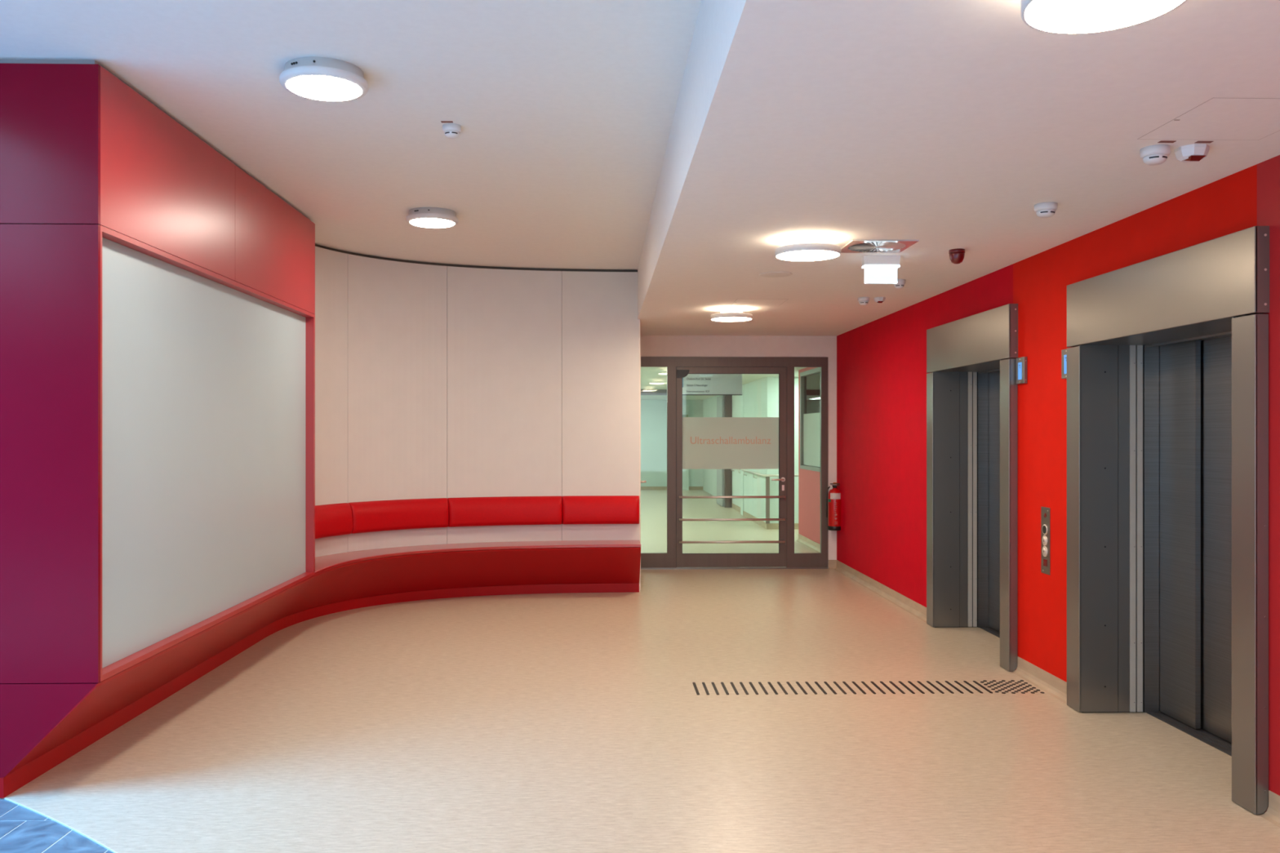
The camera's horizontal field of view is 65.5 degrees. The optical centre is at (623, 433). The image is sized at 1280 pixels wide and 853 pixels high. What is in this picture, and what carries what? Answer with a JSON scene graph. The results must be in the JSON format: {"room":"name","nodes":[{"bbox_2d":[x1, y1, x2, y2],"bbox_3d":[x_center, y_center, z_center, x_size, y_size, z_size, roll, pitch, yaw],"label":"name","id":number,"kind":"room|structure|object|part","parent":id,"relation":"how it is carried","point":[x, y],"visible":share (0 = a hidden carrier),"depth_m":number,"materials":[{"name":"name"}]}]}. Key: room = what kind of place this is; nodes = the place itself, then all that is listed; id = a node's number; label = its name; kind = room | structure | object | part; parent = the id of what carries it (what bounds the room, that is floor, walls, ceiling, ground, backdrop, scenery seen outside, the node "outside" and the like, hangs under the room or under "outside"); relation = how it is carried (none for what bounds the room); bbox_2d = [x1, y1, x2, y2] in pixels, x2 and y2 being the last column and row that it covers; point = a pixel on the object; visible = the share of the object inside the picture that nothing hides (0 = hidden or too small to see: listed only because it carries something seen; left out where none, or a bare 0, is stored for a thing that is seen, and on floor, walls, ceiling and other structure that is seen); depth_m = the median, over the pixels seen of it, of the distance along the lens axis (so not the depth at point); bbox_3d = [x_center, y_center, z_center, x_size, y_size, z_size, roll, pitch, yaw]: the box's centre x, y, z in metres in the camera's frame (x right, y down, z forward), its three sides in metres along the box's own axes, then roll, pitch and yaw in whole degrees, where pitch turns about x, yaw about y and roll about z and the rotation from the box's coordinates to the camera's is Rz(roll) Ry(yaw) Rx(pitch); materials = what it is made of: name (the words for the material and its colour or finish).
{"room":"elevator lobby","nodes":[
{"label":"elevator lobby","id":0,"kind":"room"},
{"bbox_2d":[0,59,315,777],"bbox_3d":[-5.749,-0.025,5.963,6.800,3.250,3.350,0,0,-1],"label":"wall","id":1,"kind":"structure","parent":0,"point":[86,158],"depth_m":4.37,"materials":[{"name":"red paint"}]},
{"bbox_3d":[-3.810,1.305,4.346,2.996,0.410,0.020,0,0,-1],"label":"panel","id":2,"kind":"part","parent":1,"relation":"part of","materials":[{"name":"paint"}]},
{"bbox_3d":[-3.808,-1.272,4.347,3.000,0.701,0.020,0,0,-1],"label":"panel","id":3,"kind":"part","parent":1,"relation":"part of","materials":[{"name":"laminate"}]},
{"bbox_3d":[-3.808,0.090,4.347,3.000,2.014,0.020,0,0,-1],"label":"panel","id":4,"kind":"part","parent":1,"relation":"part of","materials":[{"name":"paint"}]},
{"bbox_3d":[-2.339,-1.272,5.206,0.020,0.700,1.622,0,0,-1],"label":"panel","id":5,"kind":"part","parent":1,"relation":"part of","materials":[{"name":"red laminate"}]},
{"bbox_2d":[102,237,305,668],"bbox_3d":[-2.417,0.089,6.044,0.011,1.964,3.270,0,0,-1],"label":"display board","id":6,"kind":"object","parent":1,"relation":"attached to","point":[203,379],"visible":1,"depth_m":5.51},
{"bbox_3d":[-2.388,1.085,6.048,0.075,0.026,3.309,0,0,-1],"label":"recess sill","id":7,"kind":"part","parent":1,"relation":"part of","materials":[{"name":"red paint"}]},
{"bbox_3d":[-2.380,-1.272,6.862,0.020,0.700,1.684,0,0,-1],"label":"panel","id":8,"kind":"part","parent":1,"relation":"part of","materials":[{"name":"red paint"}]},
{"bbox_3d":[-2.617,-0.275,7.707,0.448,2.694,0.018,0,0,-1],"label":"panel","id":9,"kind":"part","parent":1,"relation":"part of","materials":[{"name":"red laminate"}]},
{"bbox_2d":[0,0,701,269],"bbox_3d":[-1.506,-1.725,2.464,3.710,0.150,17.000,0,0,-1],"label":"ceiling","id":10,"kind":"structure","parent":0,"point":[564,110],"depth_m":4.98,"materials":[{"name":"paint"}]},
{"bbox_2d":[279,56,368,102],"bbox_3d":[-1.362,-1.607,4.534,0.388,0.086,0.388,0,0,-1],"label":"ceiling lamp","id":11,"kind":"object","parent":10,"relation":"attached to","point":[313,77],"visible":1,"depth_m":4.44,"materials":[{"name":"white plastic"}]},
{"bbox_2d":[285,75,362,101],"bbox_3d":[-1.362,-1.567,4.534,0.332,0.006,0.332,0,0,-1],"label":"diffuser","id":12,"kind":"object","parent":11,"relation":"attached to","point":[317,87],"depth_m":4.50,"materials":[{"name":"white plastic"}]},
{"bbox_2d":[405,207,458,227],"bbox_3d":[-1.429,-1.607,7.437,0.388,0.086,0.388,0,0,-1],"label":"ceiling lamp","id":13,"kind":"object","parent":10,"relation":"attached to","point":[426,217],"visible":1,"depth_m":7.31,"materials":[{"name":"white plastic"}]},
{"bbox_2d":[409,217,454,227],"bbox_3d":[-1.429,-1.567,7.437,0.332,0.006,0.332,0,0,-1],"label":"diffuser","id":14,"kind":"object","parent":13,"relation":"attached to","point":[420,222],"depth_m":7.39,"materials":[{"name":"white plastic"}]},
{"bbox_2d":[442,123,461,138],"bbox_3d":[-0.922,-1.618,5.349,0.100,0.064,0.100,0,0,-1],"label":"smoke detector","id":15,"kind":"object","parent":10,"relation":"attached to","point":[451,131],"visible":1,"depth_m":5.32,"materials":[{"name":"white plastic"}]},
{"bbox_2d":[315,244,639,591],"bbox_3d":[-1.645,-0.025,9.268,3.954,3.250,1.052,0,0,-38],"label":"wall","id":16,"kind":"structure","parent":0,"point":[433,380],"depth_m":9.76,"materials":[{"name":"white paint"}]},
{"bbox_3d":[-2.712,-0.261,8.362,0.133,2.722,1.358,0,0,13],"label":"wall panel","id":17,"kind":"part","parent":16,"relation":"part of","materials":[{"name":"white paint"}]},
{"bbox_3d":[-2.136,-0.261,9.371,1.039,2.722,0.102,0,0,-40],"label":"wall panel","id":18,"kind":"part","parent":16,"relation":"part of","materials":[{"name":"white paint"}]},
{"bbox_3d":[-1.175,-0.261,9.849,1.141,2.722,0.074,0,0,-15],"label":"wall panel","id":19,"kind":"part","parent":16,"relation":"part of","materials":[{"name":"white paint"}]},
{"bbox_3d":[-0.230,-0.261,10.009,0.779,2.722,0.040,0,0,-4],"label":"wall panel","id":20,"kind":"part","parent":16,"relation":"part of","materials":[{"name":"white paint"}]},
{"bbox_2d":[0,489,1279,852],"bbox_3d":[-2.995,1.630,11.930,12.600,0.060,36.000,0,0,-1],"label":"floor","id":21,"kind":"structure","parent":0,"point":[569,722],"depth_m":5.10,"materials":[{"name":"beige laminate"}]},
{"bbox_2d":[4,798,117,852],"bbox_3d":[0.184,1.609,-0.444,1.689,0.022,11.096,0,0,-22],"label":"trim","id":22,"kind":"structure","parent":21,"relation":"on","point":[7,799],"depth_m":4.06,"materials":[{"name":"silver metal"}]},
{"bbox_2d":[0,495,640,798],"bbox_3d":[-2.016,1.114,7.544,2.179,0.972,6.367,0,0,25],"label":"bench","id":23,"kind":"object","parent":21,"relation":"on","point":[349,580],"visible":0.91,"depth_m":9.18,"materials":[{"name":"red"}]},
{"bbox_2d":[315,502,352,538],"bbox_3d":[-2.658,0.769,8.349,0.174,0.282,1.335,0,0,13],"label":"cushion","id":24,"kind":"object","parent":23,"relation":"on","point":[334,519],"depth_m":8.74,"materials":[{"name":"red leather"}]},
{"bbox_2d":[348,497,448,533],"bbox_3d":[-2.100,0.769,9.329,1.019,0.282,0.145,0,0,-40],"label":"cushion","id":25,"kind":"object","parent":23,"relation":"on","point":[413,513],"depth_m":9.33,"materials":[{"name":"red leather"}]},
{"bbox_3d":[-1.511,1.087,9.111,3.758,0.025,1.208,0,0,-37],"label":"seat","id":26,"kind":"part","parent":23,"relation":"part of","materials":[{"name":"red"}]},
{"bbox_2d":[447,496,562,527],"bbox_3d":[-1.159,0.769,9.793,1.129,0.282,0.123,0,0,-15],"label":"cushion","id":27,"kind":"object","parent":23,"relation":"on","point":[505,510],"depth_m":9.78,"materials":[{"name":"red leather"}]},
{"bbox_2d":[562,495,639,524],"bbox_3d":[-0.227,0.769,9.949,0.772,0.282,0.093,0,0,-4],"label":"cushion","id":28,"kind":"object","parent":23,"relation":"on","point":[581,509],"depth_m":9.92,"materials":[{"name":"red leather"}]},
{"bbox_2d":[692,680,992,695],"bbox_3d":[1.358,1.599,6.253,1.826,0.003,0.305,0,0,-1],"label":"tactile strip","id":29,"kind":"object","parent":21,"relation":"on","point":[908,682],"visible":1,"depth_m":6.25,"materials":[{"name":"black plastic"}]},
{"bbox_2d":[980,680,1044,693],"bbox_3d":[2.440,1.597,6.277,0.296,0.005,0.321,0,0,-1],"label":"field","id":30,"kind":"object","parent":21,"relation":"on","point":[1012,684],"visible":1,"depth_m":6.27,"materials":[{"name":"black plastic"}]},
{"bbox_2d":[640,320,640,590],"bbox_3d":[0.043,0.226,10.929,0.225,2.748,1.530,0,0,-1],"label":"wall","id":31,"kind":"structure","parent":0,"point":[640,321],"depth_m":10.17,"materials":[{"name":"white paint"}]},
{"bbox_2d":[640,400,702,486],"bbox_3d":[0.906,0.330,28.131,3.600,2.540,0.200,0,0,-1],"label":"wall","id":32,"kind":"structure","parent":0,"point":[653,412],"depth_m":28.03,"materials":[{"name":"white paint"}]},
{"bbox_2d":[640,486,702,489],"bbox_3d":[0.909,1.550,28.023,3.200,0.100,0.015,0,0,-1],"label":"baseboard","id":33,"kind":"structure","parent":32,"relation":"attached to","point":[642,487],"depth_m":28.02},
{"bbox_2d":[682,404,688,489],"bbox_3d":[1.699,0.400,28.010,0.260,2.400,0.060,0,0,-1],"label":"door","id":34,"kind":"structure","parent":32,"relation":"in","point":[685,407],"depth_m":27.98,"materials":[{"name":"white"}]},
{"bbox_2d":[640,367,805,399],"bbox_3d":[1.482,-0.990,20.998,5.200,0.100,18.090,0,0,-1],"label":"ceiling","id":35,"kind":"structure","parent":0,"point":[651,378],"depth_m":17.57,"materials":[{"name":"white paint"}]},
{"bbox_2d":[682,373,742,395],"bbox_3d":[1.125,-0.719,13.032,0.852,0.442,0.030,0,0,-1],"label":"hanging sign","id":36,"kind":"object","parent":35,"relation":"hanging from","point":[692,384],"visible":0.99,"depth_m":13.02,"materials":[{"name":"white"}]},
{"bbox_2d":[640,335,836,568],"bbox_3d":[1.211,0.226,11.834,2.606,2.748,0.220,0,0,-1],"label":"wall","id":37,"kind":"structure","parent":0,"point":[651,345],"depth_m":11.73,"materials":[{"name":"white paint"}]},
{"bbox_2d":[640,356,827,569],"bbox_3d":[1.276,0.351,11.709,2.270,2.498,0.132,0,0,-1],"label":"door","id":38,"kind":"structure","parent":37,"relation":"in","point":[692,442],"depth_m":11.72,"materials":[{"name":"metal"}]},
{"bbox_3d":[1.269,0.398,11.738,1.299,2.352,0.063,0,0,-1],"label":"frame","id":39,"kind":"part","parent":38,"relation":"part of","materials":[{"name":"metal"}]},
{"bbox_3d":[1.270,1.275,11.660,1.245,0.028,0.028,0,0,-1],"label":"rail","id":40,"kind":"part","parent":38,"relation":"part of","materials":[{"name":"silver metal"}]},
{"bbox_3d":[1.270,1.012,11.660,1.245,0.028,0.028,0,0,-1],"label":"rail","id":41,"kind":"part","parent":38,"relation":"part of","materials":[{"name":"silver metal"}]},
{"bbox_3d":[1.270,0.748,11.660,1.245,0.028,0.028,0,0,-1],"label":"rail","id":42,"kind":"part","parent":38,"relation":"part of","materials":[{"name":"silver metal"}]},
{"bbox_3d":[1.810,0.546,11.687,0.156,0.023,0.062,0,0,-1],"label":"lever handle","id":43,"kind":"part","parent":38,"relation":"part of","materials":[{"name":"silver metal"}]},
{"bbox_2d":[828,560,836,568],"bbox_3d":[2.467,1.548,11.732,0.101,0.105,0.045,0,0,-1],"label":"baseboard","id":44,"kind":"structure","parent":37,"relation":"attached to","point":[832,563],"depth_m":11.75,"materials":[{"name":"beige plastic"}]},
{"bbox_2d":[702,377,778,523],"bbox_3d":[2.495,0.330,22.328,0.510,2.540,11.480,0,0,-1],"label":"wall","id":45,"kind":"structure","parent":0,"point":[759,397],"depth_m":18.01,"materials":[{"name":"white paint"}]},
{"bbox_2d":[732,503,798,529],"bbox_3d":[2.725,1.550,18.973,0.815,0.100,4.800,0,0,-1],"label":"baseboard","id":46,"kind":"structure","parent":45,"relation":"attached to","point":[767,526],"depth_m":17.13,"materials":[{"name":"beige plastic"}]},
{"bbox_2d":[732,469,798,481],"bbox_3d":[2.538,0.744,18.864,0.594,0.127,4.809,0,0,-1],"label":"handrail","id":47,"kind":"object","parent":45,"relation":"attached to","point":[744,470],"visible":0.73,"depth_m":16.72,"materials":[{"name":"beige wood"}]},
{"bbox_3d":[2.565,0.700,17.764,0.594,0.038,2.609,0,0,-1],"label":"rail","id":48,"kind":"part","parent":47,"relation":"part of","materials":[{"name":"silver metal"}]},
{"bbox_2d":[765,476,769,523],"bbox_3d":[2.396,1.113,16.552,0.063,0.775,0.025,0,0,-1],"label":"guard","id":49,"kind":"object","parent":45,"relation":"attached to","point":[767,478],"visible":1,"depth_m":16.54,"materials":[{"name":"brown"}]},
{"bbox_2d":[794,377,798,523],"bbox_3d":[3.369,0.355,15.888,1.280,2.590,1.800,0,0,-1],"label":"wall","id":50,"kind":"structure","parent":0,"point":[796,379],"depth_m":16.60,"materials":[{"name":"white paint"}]},
{"bbox_2d":[798,367,820,544],"bbox_3d":[2.715,0.330,13.401,0.150,2.540,2.840,0,0,-1],"label":"wall","id":51,"kind":"structure","parent":0,"point":[809,481],"depth_m":14.12,"materials":[{"name":"paint"}]},
{"bbox_2d":[795,533,820,552],"bbox_3d":[2.618,1.548,13.399,0.045,0.105,2.840,0,0,-1],"label":"baseboard","id":52,"kind":"structure","parent":51,"relation":"attached to","point":[810,544],"depth_m":13.99,"materials":[{"name":"beige plastic"}]},
{"bbox_2d":[800,367,820,471],"bbox_3d":[2.672,-0.185,13.470,0.092,1.410,2.400,0,0,-1],"label":"window","id":53,"kind":"structure","parent":51,"relation":"in","point":[810,380],"depth_m":14.12,"materials":[{"name":"grey"}]},
{"bbox_2d":[637,0,1279,336],"bbox_3d":[1.924,-1.474,2.893,3.210,0.652,17.690,0,0,-1],"label":"ceiling","id":54,"kind":"structure","parent":0,"point":[943,125],"depth_m":3.95,"materials":[{"name":"paint"}]},
{"bbox_2d":[711,306,752,321],"bbox_3d":[0.995,-1.097,9.176,0.384,0.101,0.384,0,0,-1],"label":"ceiling lamp","id":55,"kind":"object","parent":54,"relation":"attached to","point":[726,314],"visible":1,"depth_m":9.08,"materials":[{"name":"white plastic"}]},
{"bbox_2d":[711,316,751,321],"bbox_3d":[0.995,-1.048,9.176,0.368,0.002,0.368,0,0,-1],"label":"diffuser","id":56,"kind":"object","parent":55,"relation":"attached to","point":[713,318],"depth_m":9.11,"materials":[{"name":"white plastic"}]},
{"bbox_2d":[731,298,788,306],"bbox_3d":[1.185,-1.147,8.732,0.440,0.001,0.460,0,0,-1],"label":"access hatch","id":57,"kind":"object","parent":54,"relation":"attached to","point":[739,302],"visible":1,"depth_m":8.73,"materials":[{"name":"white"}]},
{"bbox_2d":[759,271,791,277],"bbox_3d":[1.098,-1.145,7.189,0.236,0.005,0.236,0,0,-1],"label":"ceiling disc","id":58,"kind":"object","parent":54,"relation":"attached to","point":[769,274],"visible":1,"depth_m":7.18,"materials":[{"name":"white"}]},
{"bbox_2d":[774,235,840,261],"bbox_3d":[1.089,-1.097,5.888,0.384,0.101,0.384,0,0,-1],"label":"ceiling lamp","id":59,"kind":"object","parent":54,"relation":"attached to","point":[802,248],"visible":1,"depth_m":5.80,"materials":[{"name":"white plastic"}]},
{"bbox_2d":[776,249,839,261],"bbox_3d":[1.089,-1.048,5.888,0.368,0.002,0.368,0,0,-1],"label":"diffuser","id":60,"kind":"object","parent":59,"relation":"attached to","point":[784,255],"depth_m":5.85,"materials":[{"name":"white plastic"}]},
{"bbox_2d":[857,297,869,305],"bbox_3d":[2.034,-1.116,8.434,0.096,0.064,0.096,0,0,-1],"label":"smoke detector","id":61,"kind":"object","parent":54,"relation":"attached to","point":[862,300],"visible":1,"depth_m":8.40,"materials":[{"name":"white plastic"}]},
{"bbox_2d":[873,297,885,302],"bbox_3d":[2.168,-1.125,8.434,0.092,0.046,0.092,0,0,-1],"label":"indicator","id":62,"kind":"object","parent":54,"relation":"attached to","point":[877,300],"visible":1,"depth_m":8.40,"materials":[{"name":"white plastic"}]},
{"bbox_2d":[840,239,919,253],"bbox_3d":[1.550,-1.143,6.100,0.396,0.010,0.396,0,0,-1],"label":"ceiling vent","id":63,"kind":"object","parent":54,"relation":"in","point":[864,246],"visible":0.98,"depth_m":6.07,"materials":[{"name":"grey metal"}]},
{"bbox_2d":[861,255,900,283],"bbox_3d":[1.670,-1.061,6.463,0.240,0.174,0.068,0,0,-1],"label":"exit sign","id":64,"kind":"object","parent":54,"relation":"hanging from","point":[877,268],"visible":1,"depth_m":6.45,"materials":[{"name":"white plastic"}]},
{"bbox_2d":[893,279,905,288],"bbox_3d":[2.064,-1.116,7.460,0.092,0.064,0.092,0,0,-1],"label":"smoke detector","id":65,"kind":"object","parent":54,"relation":"attached to","point":[900,283],"visible":0.94,"depth_m":7.43,"materials":[{"name":"white plastic"}]},
{"bbox_2d":[948,248,964,263],"bbox_3d":[2.087,-1.104,6.233,0.096,0.088,0.096,0,0,-1],"label":"fire alarm","id":66,"kind":"object","parent":54,"relation":"attached to","point":[956,255],"visible":1,"depth_m":6.20,"materials":[{"name":"red plastic"}]},
{"bbox_2d":[1034,201,1057,217],"bbox_3d":[2.118,-1.116,4.997,0.108,0.064,0.108,0,0,-1],"label":"smoke detector","id":67,"kind":"object","parent":54,"relation":"attached to","point":[1042,210],"visible":1,"depth_m":4.96,"materials":[{"name":"white plastic"}]},
{"bbox_2d":[1021,0,1186,34],"bbox_3d":[1.176,-1.097,2.430,0.384,0.101,0.384,0,0,-1],"label":"ceiling lamp","id":68,"kind":"object","parent":54,"relation":"attached to","point":[1051,16],"visible":1,"depth_m":2.48,"materials":[{"name":"white plastic"}]},
{"bbox_2d":[1139,144,1170,165],"bbox_3d":[2.141,-1.116,4.010,0.108,0.064,0.108,0,0,-1],"label":"smoke detector","id":69,"kind":"object","parent":54,"relation":"attached to","point":[1156,154],"visible":1,"depth_m":3.98,"materials":[{"name":"white plastic"}]},
{"bbox_2d":[1157,140,1175,142],"bbox_3d":[2.139,-1.147,3.919,0.062,0.001,0.024,0,0,-1],"label":"marker","id":70,"kind":"object","parent":54,"relation":"attached to","point":[1161,141],"visible":1,"depth_m":3.91,"materials":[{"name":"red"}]},
{"bbox_2d":[1173,143,1208,162],"bbox_3d":[2.287,-1.119,4.008,0.115,0.058,0.115,0,0,-1],"label":"indicator","id":71,"kind":"object","parent":54,"relation":"attached to","point":[1195,152],"visible":1,"depth_m":3.97,"materials":[{"name":"white plastic"}]},
{"bbox_2d":[1195,141,1213,142],"bbox_3d":[2.287,-1.147,3.923,0.062,0.001,0.024,0,0,-1],"label":"marker","id":72,"kind":"object","parent":54,"relation":"attached to","point":[1197,141],"visible":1,"depth_m":3.92,"materials":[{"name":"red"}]},
{"bbox_2d":[1137,97,1279,140],"bbox_3d":[2.251,-1.147,3.652,0.480,0.001,0.480,0,0,-1],"label":"access hatch","id":73,"kind":"object","parent":54,"relation":"attached to","point":[1216,118],"visible":1,"depth_m":3.68,"materials":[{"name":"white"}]},
{"bbox_2d":[836,155,1279,813],"bbox_3d":[3.131,0.226,2.973,0.794,2.748,17.790,0,0,-1],"label":"wall","id":74,"kind":"structure","parent":0,"point":[882,373],"depth_m":6.44,"materials":[{"name":"paint"}]},
{"bbox_2d":[826,482,840,530],"bbox_3d":[2.475,0.852,11.639,0.168,0.556,0.209,0,0,28],"label":"fire extinguisher","id":75,"kind":"object","parent":74,"relation":"attached to","point":[833,496],"visible":0.99,"depth_m":11.55,"materials":[{"name":"red metal"}]},
{"bbox_2d":[834,560,926,622],"bbox_3d":[2.536,1.548,10.052,0.045,0.105,3.408,0,0,-1],"label":"baseboard","id":76,"kind":"structure","parent":74,"relation":"attached to","point":[913,607],"depth_m":9.73,"materials":[{"name":"beige plastic"}]},
{"bbox_2d":[926,303,1017,671],"bbox_3d":[2.848,0.376,7.511,0.576,2.488,1.682,0,0,-1],"label":"door","id":77,"kind":"structure","parent":74,"relation":"in","point":[972,388],"depth_m":8.19,"materials":[{"name":"silver metal"}]},
{"bbox_3d":[2.962,0.540,8.203,0.086,2.120,0.008,0,0,-1],"label":"door post","id":78,"kind":"part","parent":77,"relation":"part of","materials":[{"name":"metal"}]},
{"bbox_3d":[3.030,1.609,7.517,0.170,0.023,1.370,0,0,-1],"label":"sill","id":79,"kind":"part","parent":77,"relation":"part of","materials":[{"name":"grey metal"}]},
{"bbox_3d":[3.026,0.546,8.035,0.030,2.092,0.355,0,0,-1],"label":"door panel","id":80,"kind":"part","parent":77,"relation":"part of","materials":[{"name":"metal"}]},
{"bbox_2d":[1016,356,1026,384],"bbox_3d":[2.632,-0.415,6.586,0.024,0.174,0.132,0,0,-1],"label":"indicator","id":81,"kind":"object","parent":74,"relation":"attached to","point":[1021,362],"visible":1,"depth_m":6.56,"materials":[{"name":"silver metal"}]},
{"bbox_2d":[1011,656,1066,703],"bbox_3d":[2.630,1.548,6.257,0.045,0.105,0.816,0,0,-1],"label":"baseboard","id":82,"kind":"structure","parent":74,"relation":"attached to","point":[1054,686],"depth_m":6.28,"materials":[{"name":"beige plastic"}]},
{"bbox_2d":[1040,506,1050,575],"bbox_3d":[2.645,0.674,6.252,0.014,0.418,0.122,0,0,-1],"label":"panel","id":83,"kind":"object","parent":74,"relation":"attached to","point":[1045,512],"visible":1,"depth_m":6.24,"materials":[{"name":"metal"}]},
{"bbox_2d":[1061,349,1066,378],"bbox_3d":[2.648,-0.415,5.931,0.024,0.174,0.132,0,0,-1],"label":"indicator","id":84,"kind":"object","parent":74,"relation":"attached to","point":[1064,352],"visible":0.53,"depth_m":5.96,"materials":[{"name":"silver metal"}]},
{"bbox_2d":[1066,226,1269,814],"bbox_3d":[2.909,0.376,5.012,0.576,2.488,1.682,0,0,-1],"label":"door","id":85,"kind":"structure","parent":74,"relation":"in","point":[1167,358],"depth_m":5.38,"materials":[{"name":"silver metal"}]},
{"bbox_3d":[3.023,0.540,5.703,0.086,2.120,0.008,0,0,-1],"label":"door post","id":86,"kind":"part","parent":85,"relation":"part of","materials":[{"name":"metal"}]},
{"bbox_3d":[3.087,0.546,5.535,0.030,2.092,0.355,0,0,-1],"label":"door panel","id":87,"kind":"part","parent":85,"relation":"part of","materials":[{"name":"metal"}]},
{"bbox_3d":[3.092,1.609,5.018,0.170,0.023,1.370,0,0,-1],"label":"sill","id":88,"kind":"part","parent":85,"relation":"part of","materials":[{"name":"grey metal"}]},
{"bbox_3d":[3.134,0.546,5.207,0.030,2.092,0.374,0,0,-1],"label":"door panel","id":89,"kind":"part","parent":85,"relation":"part of","materials":[{"name":"metal"}]},
{"bbox_2d":[1259,790,1279,827],"bbox_3d":[2.806,1.548,-0.882,0.045,0.105,10.098,0,0,-1],"label":"baseboard","id":90,"kind":"structure","parent":74,"relation":"attached to","point":[1272,815],"depth_m":4.12,"materials":[{"name":"beige plastic"}]},
{"bbox_3d":[-0.595,0.330,20.046,0.200,2.540,16.290,0,0,-1],"label":"wall","id":91,"kind":"structure","parent":0,"visible":0},
{"bbox_2d":[640,389,732,507],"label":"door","id":92,"kind":"structure","parent":91,"relation":"in","point":[724,402],"depth_m":21.41,"materials":[{"name":"grey"}]}
]}

